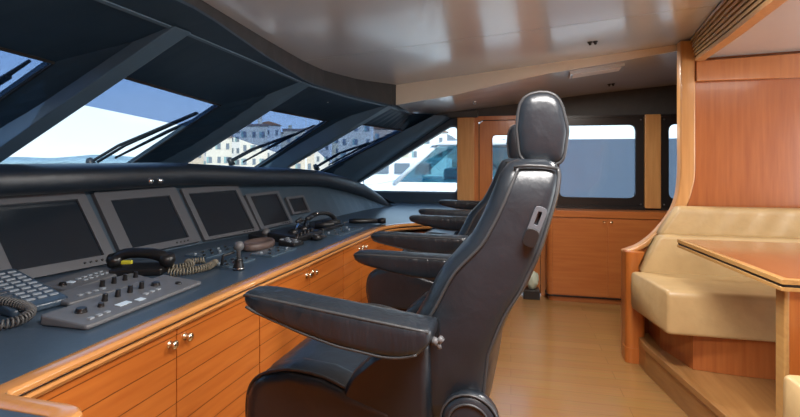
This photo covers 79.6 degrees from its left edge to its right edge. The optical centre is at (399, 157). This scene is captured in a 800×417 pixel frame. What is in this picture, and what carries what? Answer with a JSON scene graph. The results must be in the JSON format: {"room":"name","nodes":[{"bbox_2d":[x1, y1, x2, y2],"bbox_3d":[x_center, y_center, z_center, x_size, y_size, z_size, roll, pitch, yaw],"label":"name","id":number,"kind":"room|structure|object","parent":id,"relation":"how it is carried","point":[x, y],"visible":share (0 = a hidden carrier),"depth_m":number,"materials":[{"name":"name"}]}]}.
{"room":"control cabin","nodes":[
{"label":"control cabin","id":0,"kind":"room"},
{"bbox_2d":[333,115,449,180],"bbox_3d":[-0.225,-0.066,5.470,1.571,0.885,0.401,0,0,13],"label":"pillar","id":1,"kind":"structure","parent":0,"point":[362,164],"depth_m":5.42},
{"bbox_2d":[202,0,799,84],"bbox_3d":[1.797,-0.782,1.504,5.575,0.245,5.040,0,0,13],"label":"ceiling","id":2,"kind":"structure","parent":0,"point":[305,29],"depth_m":2.86,"materials":[{"name":"white paint"}]},
{"bbox_2d":[690,0,787,60],"bbox_3d":[1.392,-0.787,1.402,0.148,0.178,4.406,0,0,20],"label":"ceiling vent","id":3,"kind":"object","parent":2,"relation":"in","point":[728,13],"visible":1,"depth_m":2.70,"materials":[{"name":"brown wood"}]},
{"bbox_2d":[360,85,676,231],"bbox_3d":[1.976,0.200,5.224,6.900,2.600,0.070,0,0,13],"label":"wall","id":4,"kind":"structure","parent":0,"point":[662,99],"depth_m":5.11,"materials":[{"name":"plastic"}]},
{"bbox_2d":[358,113,451,180],"bbox_3d":[-0.087,-0.058,5.401,1.400,0.855,0.485,0,0,13],"label":"trim","id":5,"kind":"structure","parent":4,"relation":"attached to","point":[414,118],"depth_m":5.30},
{"bbox_2d":[357,118,456,202],"bbox_3d":[-0.076,-0.050,5.655,1.508,1.300,0.016,0,0,13],"label":"trim","id":6,"kind":"structure","parent":4,"relation":"attached to","point":[394,197],"depth_m":5.58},
{"bbox_2d":[359,125,456,193],"bbox_3d":[0.031,0.018,5.645,1.310,0.779,0.058,0,0,13],"label":"window","id":7,"kind":"structure","parent":4,"relation":"in","point":[451,125],"depth_m":5.59,"materials":[{"name":"clear glass"}]},
{"bbox_2d":[436,110,477,117],"bbox_3d":[0.538,-0.492,5.464,0.690,0.075,0.090,0,0,13],"label":"trim","id":8,"kind":"structure","parent":4,"relation":"attached to","point":[457,114],"depth_m":5.39,"materials":[{"name":"plastic"}]},
{"bbox_2d":[457,117,473,200],"bbox_3d":[0.746,0.516,5.436,0.192,1.968,0.070,0,0,13],"label":"trim","id":9,"kind":"structure","parent":4,"relation":"attached to","point":[465,126],"depth_m":5.40,"materials":[{"name":"brown wood"}]},
{"bbox_2d":[474,116,547,295],"bbox_3d":[1.248,0.516,5.319,0.840,1.968,0.084,0,0,13],"label":"door","id":10,"kind":"structure","parent":4,"relation":"in","point":[490,126],"depth_m":5.39,"materials":[{"name":"brown wood"}]},
{"bbox_2d":[556,117,643,206],"bbox_3d":[2.112,0.042,5.157,0.916,0.948,0.089,0,0,13],"label":"window","id":11,"kind":"structure","parent":4,"relation":"in","point":[594,172],"depth_m":5.16,"materials":[{"name":"black"}]},
{"bbox_2d":[556,114,676,209],"bbox_3d":[2.663,0.045,4.999,2.060,1.000,0.060,0,0,13],"label":"trim","id":12,"kind":"structure","parent":4,"relation":"attached to","point":[639,115],"depth_m":5.09,"materials":[{"name":"black"}]},
{"bbox_2d":[644,114,660,208],"bbox_3d":[2.631,0.035,5.006,0.155,0.980,0.060,0,0,13],"label":"trim","id":13,"kind":"structure","parent":4,"relation":"attached to","point":[652,122],"depth_m":4.98,"materials":[{"name":"brown wood"}]},
{"bbox_2d":[661,116,676,207],"bbox_3d":[3.156,0.042,4.916,0.901,0.948,0.089,0,0,13],"label":"window","id":14,"kind":"structure","parent":4,"relation":"in","point":[668,145],"depth_m":4.98,"materials":[{"name":"black"}]},
{"bbox_2d":[398,51,676,113],"bbox_3d":[2.558,-0.746,4.079,5.250,0.558,1.900,0,0,13],"label":"ceiling","id":15,"kind":"structure","parent":0,"point":[658,70],"depth_m":4.58,"materials":[{"name":"beige paint"}]},
{"bbox_2d":[568,63,624,78],"bbox_3d":[1.656,-0.739,4.062,0.431,0.097,0.171,0,0,15],"label":"ceiling light","id":16,"kind":"object","parent":15,"relation":"attached to","point":[615,67],"visible":1,"depth_m":4.01,"materials":[{"name":"white plastic"}]},
{"bbox_2d":[572,67,620,77],"bbox_3d":[1.658,-0.721,4.060,0.378,0.061,0.120,0,0,15],"label":"diffuser","id":17,"kind":"object","parent":16,"relation":"attached to","point":[594,70],"depth_m":4.02,"materials":[{"name":"white plastic"}]},
{"bbox_2d":[489,292,688,416],"bbox_3d":[1.282,1.540,2.219,6.900,0.080,6.300,0,0,13],"label":"floor","id":18,"kind":"structure","parent":0,"point":[556,358],"depth_m":3.39,"materials":[{"name":"brown wood"}]},
{"bbox_2d":[35,297,258,416],"bbox_3d":[-1.041,1.035,1.675,0.665,0.930,1.005,0,0,13],"label":"base cabinet","id":19,"kind":"object","parent":18,"relation":"on","point":[206,366],"visible":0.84,"depth_m":1.64,"materials":[{"name":"brown wood"}]},
{"bbox_2d":[259,251,342,373],"bbox_3d":[-0.779,1.035,2.603,0.682,0.930,0.917,0,0,13],"label":"base cabinet","id":20,"kind":"object","parent":18,"relation":"on","point":[324,277],"visible":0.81,"depth_m":2.40,"materials":[{"name":"brown wood"}]},
{"bbox_2d":[343,238,375,302],"bbox_3d":[-0.559,1.035,3.333,0.672,0.930,0.597,0,0,13],"label":"base cabinet","id":21,"kind":"object","parent":18,"relation":"on","point":[355,274],"visible":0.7,"depth_m":3.17,"materials":[{"name":"brown wood"}]},
{"bbox_2d":[376,229,430,268],"bbox_3d":[0.199,1.051,3.978,1.131,0.898,0.282,0,0,-41],"label":"base cabinet","id":22,"kind":"object","parent":18,"relation":"on","point":[379,246],"visible":0.02,"depth_m":3.75,"materials":[{"name":"brown wood"}]},
{"bbox_2d":[243,90,569,416],"bbox_3d":[0.021,0.670,1.360,0.853,1.660,0.774,0,0,16],"label":"chair","id":23,"kind":"object","parent":18,"relation":"on","point":[436,357],"visible":1,"depth_m":1.06,"materials":[{"name":"black leather"}]},
{"bbox_2d":[272,337,368,371],"bbox_3d":[-0.101,0.623,1.395,0.505,0.155,0.370,0,0,16],"label":"seat cushion","id":24,"kind":"object","parent":23,"relation":"on","point":[309,348],"depth_m":1.34,"materials":[{"name":"black leather"}]},
{"bbox_2d":[366,124,519,310],"bbox_3d":[0.243,0.670,2.456,0.853,1.660,0.774,0,0,16],"label":"chair","id":25,"kind":"object","parent":18,"relation":"on","point":[397,291],"visible":0.38,"depth_m":2.20,"materials":[{"name":"black leather"}]},
{"bbox_2d":[418,200,479,234],"bbox_3d":[0.501,0.670,3.484,0.853,1.660,0.774,0,0,16],"label":"chair","id":26,"kind":"object","parent":18,"relation":"on","point":[462,207],"visible":0.15,"depth_m":3.33,"materials":[{"name":"black leather"}]},
{"bbox_2d":[425,229,454,234],"bbox_3d":[0.379,0.623,3.519,0.505,0.155,0.370,0,0,16],"label":"seat cushion","id":27,"kind":"object","parent":26,"relation":"on","point":[450,232],"depth_m":3.58,"materials":[{"name":"black leather"}]},
{"bbox_2d":[523,271,539,299],"bbox_3d":[1.410,1.349,5.150,0.170,0.303,0.150,0,0,13],"label":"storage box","id":28,"kind":"object","parent":18,"relation":"on","point":[532,292],"visible":0.71,"depth_m":5.09,"materials":[{"name":"white ceramic"}]},
{"bbox_2d":[545,208,666,304],"bbox_3d":[2.136,1.022,5.005,1.188,0.955,0.246,0,0,13],"label":"base cabinet","id":29,"kind":"object","parent":18,"relation":"on","point":[584,246],"visible":0.7,"depth_m":4.95,"materials":[{"name":"brown wood"}]},
{"bbox_2d":[639,333,775,416],"bbox_3d":[2.834,1.403,1.039,3.245,0.195,4.500,0,0,13],"label":"platform","id":30,"kind":"object","parent":18,"relation":"on","point":[742,396],"visible":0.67,"depth_m":2.78,"materials":[{"name":"brown wood"}]},
{"bbox_2d":[640,339,733,416],"bbox_3d":[1.486,1.318,1.273,0.141,0.045,4.360,0,0,8],"label":"trim","id":31,"kind":"structure","parent":30,"relation":"attached to","point":[706,399],"depth_m":2.80,"materials":[{"name":"brown wood"}]},
{"bbox_2d":[622,206,799,379],"bbox_3d":[3.146,0.922,2.917,3.182,1.156,0.720,0,0,13],"label":"settee","id":32,"kind":"object","parent":30,"relation":"on","point":[710,316],"visible":0.89,"depth_m":3.13,"materials":[{"name":"beige leather"}]},
{"bbox_2d":[631,272,775,341],"bbox_3d":[3.084,0.938,2.834,3.065,0.268,0.530,0,0,13],"label":"seat cushion","id":33,"kind":"object","parent":32,"relation":"on","point":[730,306],"depth_m":2.88,"materials":[{"name":"beige leather"}]},
{"bbox_2d":[638,234,799,276],"bbox_3d":[3.182,0.680,3.104,2.996,0.283,0.120,0,0,13],"label":"cushion","id":34,"kind":"object","parent":32,"relation":"on","point":[662,255],"depth_m":3.32,"materials":[{"name":"beige leather"}]},
{"bbox_2d":[677,239,799,416],"bbox_3d":[2.382,0.901,2.311,1.598,0.802,1.005,0,0,13],"label":"table","id":35,"kind":"object","parent":30,"relation":"on","point":[776,265],"visible":0.99,"depth_m":2.15,"materials":[{"name":"brown wood"}]},
{"bbox_2d":[783,375,799,416],"bbox_3d":[2.430,1.050,1.225,2.215,0.503,0.680,0,0,13],"label":"bench","id":36,"kind":"object","parent":30,"relation":"on","point":[791,383],"visible":1,"depth_m":1.74,"materials":[{"name":"beige leather"}]},
{"bbox_3d":[-1.226,1.035,0.411,0.825,0.930,1.350,0,0,13],"label":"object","id":37,"kind":"object","parent":18,"relation":"on","visible":0},
{"bbox_2d":[0,202,454,416],"bbox_3d":[-0.911,0.542,2.716,1.907,0.056,6.250,0,0,19],"label":"countertop","id":38,"kind":"structure","parent":37,"relation":"on","point":[36,359],"depth_m":1.52,"materials":[{"name":"laminate"}]},
{"bbox_2d":[0,269,67,330],"bbox_3d":[-1.361,0.473,1.600,0.454,0.093,0.445,0,0,13],"label":"telephone","id":39,"kind":"object","parent":38,"relation":"on","point":[22,295],"visible":0.98,"depth_m":1.66,"materials":[{"name":"plastic"}]},
{"bbox_2d":[43,268,116,291],"bbox_3d":[-1.315,0.502,1.997,0.140,0.035,0.300,0,0,7],"label":"control panel","id":40,"kind":"object","parent":38,"relation":"on","point":[93,275],"visible":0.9,"depth_m":1.97,"materials":[{"name":"black plastic"}]},
{"bbox_2d":[61,271,151,305],"bbox_3d":[-1.148,0.496,1.861,0.125,0.048,0.360,0,0,20],"label":"control panel","id":41,"kind":"object","parent":38,"relation":"on","point":[82,293],"visible":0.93,"depth_m":1.83,"materials":[{"name":"black plastic"}]},
{"bbox_2d":[41,275,200,329],"bbox_3d":[-0.964,0.492,1.726,0.194,0.054,0.543,0,0,13],"label":"control panel","id":42,"kind":"object","parent":38,"relation":"on","point":[88,314],"visible":1,"depth_m":1.64,"materials":[{"name":"black plastic"}]},
{"bbox_2d":[106,248,175,276],"bbox_3d":[-1.169,0.464,2.165,0.297,0.112,0.145,0,0,-9],"label":"handset","id":43,"kind":"object","parent":38,"relation":"on","point":[116,261],"visible":0.99,"depth_m":2.15,"materials":[{"name":"black plastic"}]},
{"bbox_2d":[167,257,205,270],"bbox_3d":[-1.005,0.500,2.274,0.118,0.037,0.212,0,0,36],"label":"coiled cord","id":44,"kind":"object","parent":38,"relation":"on","point":[190,262],"visible":0.74,"depth_m":2.23,"materials":[{"name":"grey plastic"}]},
{"bbox_2d":[167,259,218,275],"bbox_3d":[-0.923,0.501,2.192,0.090,0.037,0.271,0,0,29],"label":"coiled cord","id":45,"kind":"object","parent":38,"relation":"on","point":[207,266],"visible":0.98,"depth_m":2.15,"materials":[{"name":"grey plastic"}]},
{"bbox_2d":[0,163,395,259],"bbox_3d":[-1.700,0.276,2.778,1.243,0.496,5.926,0,0,22],"label":"dashboard","id":46,"kind":"object","parent":38,"relation":"on","point":[337,195],"visible":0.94,"depth_m":2.96,"materials":[{"name":"plastic"}]},
{"bbox_2d":[0,192,113,278],"bbox_3d":[-1.624,0.350,2.198,0.240,0.368,0.525,0,0,28],"label":"monitor","id":47,"kind":"object","parent":46,"relation":"attached to","point":[42,235],"visible":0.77,"depth_m":2.20,"materials":[{"name":"grey plastic"}]},
{"bbox_2d":[91,187,200,251],"bbox_3d":[-1.401,0.347,2.679,0.226,0.342,0.536,0,0,22],"label":"monitor","id":48,"kind":"object","parent":46,"relation":"attached to","point":[158,218],"visible":0.9,"depth_m":2.65,"materials":[{"name":"grey plastic"}]},
{"bbox_2d":[148,177,163,183],"bbox_3d":[-1.378,0.127,2.707,0.021,0.036,0.097,0,0,25],"label":"lamp","id":49,"kind":"object","parent":46,"relation":"attached to","point":[160,179],"visible":1,"depth_m":2.72,"materials":[{"name":"silver metal"}]},
{"bbox_2d":[179,186,258,241],"bbox_3d":[-1.180,0.354,3.155,0.222,0.334,0.491,0,0,27],"label":"monitor","id":50,"kind":"object","parent":46,"relation":"attached to","point":[216,212],"visible":0.94,"depth_m":3.12,"materials":[{"name":"grey plastic"}]},
{"bbox_2d":[243,191,292,230],"bbox_3d":[-0.977,0.387,3.558,0.180,0.261,0.393,0,0,21],"label":"monitor","id":51,"kind":"object","parent":46,"relation":"attached to","point":[268,209],"visible":0.94,"depth_m":3.54,"materials":[{"name":"grey plastic"}]},
{"bbox_2d":[284,195,310,215],"bbox_3d":[-0.836,0.385,3.887,0.118,0.152,0.232,0,0,26],"label":"monitor","id":52,"kind":"object","parent":46,"relation":"attached to","point":[296,205],"visible":0.93,"depth_m":3.87,"materials":[{"name":"grey plastic"}]},
{"bbox_2d":[185,246,235,258],"bbox_3d":[-1.013,0.511,2.635,0.160,0.016,0.280,0,0,23],"label":"switch panel","id":53,"kind":"object","parent":38,"relation":"on","point":[216,251],"visible":0.9,"depth_m":2.59,"materials":[{"name":"blue"}]},
{"bbox_2d":[220,241,244,270],"bbox_3d":[-0.767,0.453,2.215,0.056,0.134,0.110,0,0,37],"label":"joystick","id":54,"kind":"object","parent":38,"relation":"on","point":[238,246],"visible":1,"depth_m":2.22,"materials":[{"name":"black plastic"}]},
{"bbox_2d":[215,256,254,267],"bbox_3d":[-0.827,0.511,2.377,0.120,0.016,0.200,0,0,19],"label":"switch panel","id":55,"kind":"object","parent":38,"relation":"on","point":[228,263],"visible":0.68,"depth_m":2.36,"materials":[{"name":"blue"}]},
{"bbox_2d":[243,237,274,251],"bbox_3d":[-0.817,0.498,2.775,0.158,0.044,0.254,0,0,13],"label":"tray","id":56,"kind":"object","parent":38,"relation":"on","point":[256,244],"visible":0.94,"depth_m":2.72,"materials":[{"name":"brown"}]},
{"bbox_2d":[248,228,270,238],"bbox_3d":[-0.881,0.488,3.139,0.130,0.062,0.200,0,0,21],"label":"trackball","id":57,"kind":"object","parent":38,"relation":"on","point":[263,233],"visible":0.65,"depth_m":3.09,"materials":[{"name":"black plastic"}]},
{"bbox_2d":[250,246,295,256],"bbox_3d":[-0.693,0.511,2.644,0.140,0.016,0.240,0,0,19],"label":"switch panel","id":58,"kind":"object","parent":38,"relation":"on","point":[274,251],"visible":1,"depth_m":2.62,"materials":[{"name":"blue"}]},
{"bbox_2d":[279,237,303,246],"bbox_3d":[-0.648,0.500,2.862,0.115,0.040,0.105,0,0,21],"label":"keypad","id":59,"kind":"object","parent":38,"relation":"on","point":[289,242],"visible":1,"depth_m":2.83,"materials":[{"name":"black plastic"}]},
{"bbox_2d":[267,215,321,241],"bbox_3d":[-0.670,0.450,3.096,0.220,0.140,0.330,0,0,21],"label":"throttle control","id":60,"kind":"object","parent":38,"relation":"on","point":[302,233],"visible":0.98,"depth_m":3.02,"materials":[{"name":"black plastic"}]},
{"bbox_2d":[312,234,326,240],"bbox_3d":[-0.517,0.500,3.114,0.072,0.040,0.229,0,0,1],"label":"microphone","id":61,"kind":"object","parent":38,"relation":"on","point":[315,237],"visible":1,"depth_m":3.01,"materials":[{"name":"black plastic"}]},
{"bbox_2d":[299,211,342,232],"bbox_3d":[-0.559,0.453,3.484,0.272,0.134,0.377,0,0,13],"label":"handset","id":62,"kind":"object","parent":38,"relation":"on","point":[324,225],"visible":0.73,"depth_m":3.43,"materials":[{"name":"black plastic"}]},
{"bbox_2d":[322,226,362,235],"bbox_3d":[-0.408,0.511,3.389,0.160,0.016,0.380,0,0,19],"label":"switch panel","id":63,"kind":"object","parent":38,"relation":"on","point":[344,230],"visible":0.98,"depth_m":3.34,"materials":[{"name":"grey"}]},
{"bbox_2d":[343,218,385,224],"bbox_3d":[-0.280,0.495,3.775,0.336,0.048,0.061,0,0,-5],"label":"torch","id":64,"kind":"object","parent":38,"relation":"on","point":[354,220],"visible":1,"depth_m":3.76,"materials":[{"name":"black plastic"}]},
{"bbox_2d":[621,51,799,354],"bbox_3d":[3.333,0.200,3.274,3.377,2.600,0.050,0,0,13],"label":"wall partition","id":65,"kind":"structure","parent":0,"point":[747,132],"depth_m":3.44,"materials":[{"name":"brown wood"}]},
{"bbox_2d":[396,45,676,104],"bbox_3d":[1.289,-0.720,4.018,2.831,0.441,0.052,0,0,21],"label":"trim","id":66,"kind":"structure","parent":65,"relation":"attached to","point":[444,87],"depth_m":4.20,"materials":[{"name":"beige paint"}]},
{"bbox_2d":[621,40,694,251],"bbox_3d":[1.923,-0.068,3.590,0.492,1.584,0.090,0,0,13],"label":"trim","id":67,"kind":"structure","parent":65,"relation":"attached to","point":[685,178],"depth_m":3.51,"materials":[{"name":"brown wood"}]},
{"bbox_2d":[695,53,799,81],"bbox_3d":[3.561,-0.692,3.173,2.889,0.273,0.045,0,0,13],"label":"trim","id":68,"kind":"structure","parent":65,"relation":"attached to","point":[778,66],"depth_m":3.40,"materials":[{"name":"brown wood"}]},
{"bbox_3d":[0.582,0.200,-0.812,6.900,2.600,0.080,0,0,13],"label":"wall","id":69,"kind":"structure","parent":0,"visible":0},
{"bbox_2d":[107,0,396,107],"bbox_3d":[-0.872,-0.554,2.149,0.328,0.167,5.105,0,0,16],"label":"ledge","id":70,"kind":"object","parent":69,"relation":"attached to","point":[181,14],"visible":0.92,"depth_m":2.18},
{"bbox_2d":[0,26,309,162],"bbox_3d":[-1.566,-0.215,3.085,1.672,0.791,1.688,0,0,13],"label":"window","id":71,"kind":"structure","parent":70,"relation":"attached to","point":[192,68],"depth_m":2.71,"materials":[{"name":"black metal"}]},
{"bbox_2d":[85,112,198,162],"bbox_3d":[-1.766,-0.142,3.465,0.877,0.459,0.161,0,0,-10],"label":"windscreen wiper","id":72,"kind":"object","parent":71,"relation":"attached to","point":[124,144],"visible":0.72,"depth_m":3.43,"materials":[{"name":"black metal"}]},
{"bbox_2d":[254,87,381,166],"bbox_3d":[-1.106,-0.188,4.201,1.702,0.724,1.123,0,0,22],"label":"window","id":73,"kind":"structure","parent":71,"relation":"attached to","point":[311,103],"depth_m":4.13,"materials":[{"name":"black metal"}]},
{"bbox_2d":[227,125,314,165],"bbox_3d":[-1.257,-0.122,4.741,0.853,0.409,0.188,0,0,-2],"label":"windscreen wiper","id":74,"kind":"object","parent":73,"relation":"attached to","point":[230,160],"visible":0.98,"depth_m":4.68,"materials":[{"name":"black metal"}]},
{"bbox_2d":[183,0,396,105],"bbox_3d":[-0.858,-0.599,2.150,0.320,0.236,5.097,0,0,16],"label":"fascia","id":75,"kind":"object","parent":70,"relation":"attached to","point":[377,91],"visible":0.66,"depth_m":3.35,"materials":[{"name":"plastic"}]},
{"bbox_2d":[265,105,408,173],"bbox_3d":[-0.737,-0.086,5.026,1.630,0.828,1.154,0,0,13],"label":"window","id":76,"kind":"structure","parent":70,"relation":"attached to","point":[398,121],"depth_m":4.70,"materials":[{"name":"black metal"}]},
{"bbox_2d":[313,132,391,170],"bbox_3d":[-0.532,-0.064,5.402,0.913,0.444,0.148,0,0,13],"label":"windscreen wiper","id":77,"kind":"object","parent":76,"relation":"attached to","point":[315,166],"visible":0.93,"depth_m":5.42,"materials":[{"name":"black rubber"}]},
{"bbox_2d":[95,0,411,114],"bbox_3d":[-0.775,-0.524,2.666,0.266,0.130,6.147,0,0,18],"label":"trim","id":78,"kind":"structure","parent":69,"relation":"attached to","point":[105,2],"depth_m":2.50,"materials":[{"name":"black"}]},
{"label":"outside","id":79,"kind":"structure","parent":0,"visible":0},
{"bbox_2d":[0,155,133,163],"bbox_3d":[-273.481,0.979,391.555,410.895,7.042,80.000,0,0,13],"label":"sea","id":80,"kind":"structure","parent":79,"point":[74,159],"depth_m":362.94,"materials":[{"name":"blue liquid"}]},
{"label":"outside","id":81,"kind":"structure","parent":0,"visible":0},
{"bbox_3d":[-86.189,4.600,71.214,600.000,0.200,700.000,0,0,13],"label":"sea","id":82,"kind":"object","parent":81,"visible":0},
{"bbox_2d":[305,123,306,168],"bbox_3d":[-10.183,-0.350,52.000,7.056,9.700,1.920,0,0,13],"label":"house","id":83,"kind":"structure","parent":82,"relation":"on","point":[305,123],"depth_m":51.97,"materials":[{"name":"white"}]},
{"bbox_2d":[330,143,331,164],"bbox_3d":[-6.612,-0.050,46.000,7.056,9.100,1.920,0,0,13],"label":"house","id":84,"kind":"structure","parent":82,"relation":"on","point":[331,143],"depth_m":45.95,"materials":[{"name":"white"}]},
{"bbox_2d":[361,158,417,184],"bbox_3d":[-1.422,2.250,24.959,10.000,4.500,3.200,0,0,13],"label":"white launch","id":85,"kind":"object","parent":82,"relation":"on","point":[394,170],"visible":0.1,"depth_m":23.38,"materials":[{"name":"white"}]},
{"bbox_2d":[363,140,507,191],"bbox_3d":[2.969,2.050,11.527,17.400,4.900,4.000,0,0,13],"label":"motor yacht","id":86,"kind":"object","parent":82,"relation":"on","point":[435,169],"visible":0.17,"depth_m":10.25,"materials":[{"name":"white plastic"}]},
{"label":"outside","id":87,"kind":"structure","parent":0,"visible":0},
{"bbox_2d":[393,130,504,140],"bbox_3d":[-2.682,-4.644,175.091,105.999,18.288,80.000,0,0,13],"label":"hillside","id":88,"kind":"structure","parent":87,"point":[449,137],"depth_m":161.82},
{"bbox_3d":[-1.847,0.851,2.890,0.860,1.298,6.200,0,0,13],"label":"wall","id":89,"kind":"structure","parent":0,"visible":0},
{"bbox_3d":[-2.062,-0.230,0.999,1.525,0.761,0.177,0,0,13],"label":"mullion centre","id":90,"kind":"structure","parent":89,"relation":"attached to","visible":0},
{"bbox_2d":[0,0,165,127],"bbox_3d":[-1.820,-0.260,1.652,1.358,0.699,1.401,0,0,13],"label":"window","id":91,"kind":"structure","parent":90,"relation":"attached to","point":[71,38],"depth_m":2.02,"materials":[{"name":"black metal"}]},
{"bbox_2d":[0,59,30,85],"bbox_3d":[-2.017,-0.247,2.235,0.658,0.409,0.125,0,0,-2],"label":"windscreen wiper","id":92,"kind":"object","parent":91,"relation":"attached to","point":[4,78],"visible":1,"depth_m":2.20,"materials":[{"name":"black rubber"}]},
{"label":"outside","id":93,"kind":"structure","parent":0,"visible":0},
{"bbox_3d":[-14.982,3.850,90.695,150.000,1.500,90.000,0,0,13],"label":"quay","id":94,"kind":"object","parent":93,"visible":0},
{"bbox_2d":[190,154,203,163],"bbox_3d":[-41.914,0.263,94.839,8.891,5.675,8.630,0,0,13],"label":"house","id":95,"kind":"structure","parent":94,"relation":"on","point":[199,160],"depth_m":92.77,"materials":[{"name":"beige"}]},
{"bbox_2d":[206,136,232,165],"bbox_3d":[-30.661,-0.275,81.270,4.268,6.750,7.400,0,0,-21],"label":"house","id":96,"kind":"structure","parent":94,"relation":"on","point":[217,155],"depth_m":78.09,"materials":[{"name":"beige paint"}]},
{"bbox_2d":[232,131,239,165],"bbox_3d":[-34.030,-1.852,94.983,8.056,9.903,8.099,0,0,13],"label":"house","id":97,"kind":"structure","parent":94,"relation":"on","point":[236,137],"depth_m":92.37,"materials":[{"name":"white"}]},
{"bbox_2d":[240,117,267,166],"bbox_3d":[-24.772,-2.014,81.340,4.516,10.227,7.400,0,0,-17],"label":"house","id":98,"kind":"structure","parent":94,"relation":"on","point":[252,135],"depth_m":77.94,"materials":[{"name":"beige"}]},
{"bbox_2d":[262,121,282,157],"bbox_3d":[-26.916,-1.997,95.105,9.163,10.194,9.390,0,0,13],"label":"house","id":99,"kind":"structure","parent":94,"relation":"on","point":[274,129],"depth_m":92.40,"materials":[{"name":"white"}]},
{"bbox_2d":[281,125,291,147],"bbox_3d":[-25.898,-2.160,109.499,6.892,10.520,8.452,0,0,13],"label":"house","id":100,"kind":"structure","parent":94,"relation":"on","point":[289,126],"depth_m":106.01,"materials":[{"name":"beige"}]},
{"bbox_2d":[282,128,313,169],"bbox_3d":[-17.176,-0.825,81.416,5.260,7.850,7.400,0,0,-13],"label":"house","id":101,"kind":"structure","parent":94,"relation":"on","point":[310,160],"depth_m":77.92,"materials":[{"name":"beige"}]},
{"bbox_2d":[303,120,329,170],"bbox_3d":[-17.010,-2.276,95.252,9.101,10.751,9.555,0,0,13],"label":"house","id":102,"kind":"structure","parent":94,"relation":"on","point":[323,154],"depth_m":92.33,"materials":[{"name":"white"}]},
{"bbox_2d":[332,140,337,161],"bbox_3d":[-13.586,-1.487,109.485,7.014,9.173,8.339,0,0,13],"label":"house","id":103,"kind":"structure","parent":94,"relation":"on","point":[335,143],"depth_m":106.04,"materials":[{"name":"beige"}]},
{"bbox_2d":[338,125,373,159],"bbox_3d":[-7.528,-2.607,81.479,8.104,11.413,8.963,0,0,13],"label":"house","id":104,"kind":"structure","parent":94,"relation":"on","point":[362,134],"depth_m":77.96,"materials":[{"name":"beige"}]},
{"bbox_2d":[374,127,392,139],"bbox_3d":[-5.092,-1.726,95.389,9.319,9.652,9.766,0,0,13],"label":"house","id":105,"kind":"structure","parent":94,"relation":"on","point":[378,132],"depth_m":92.08,"materials":[{"name":"beige"}]},
{"bbox_2d":[409,131,448,157],"bbox_3d":[4.680,-1.046,81.498,8.111,8.292,8.745,0,0,13],"label":"house","id":106,"kind":"structure","parent":94,"relation":"on","point":[422,149],"depth_m":78.00,"materials":[{"name":"white"}]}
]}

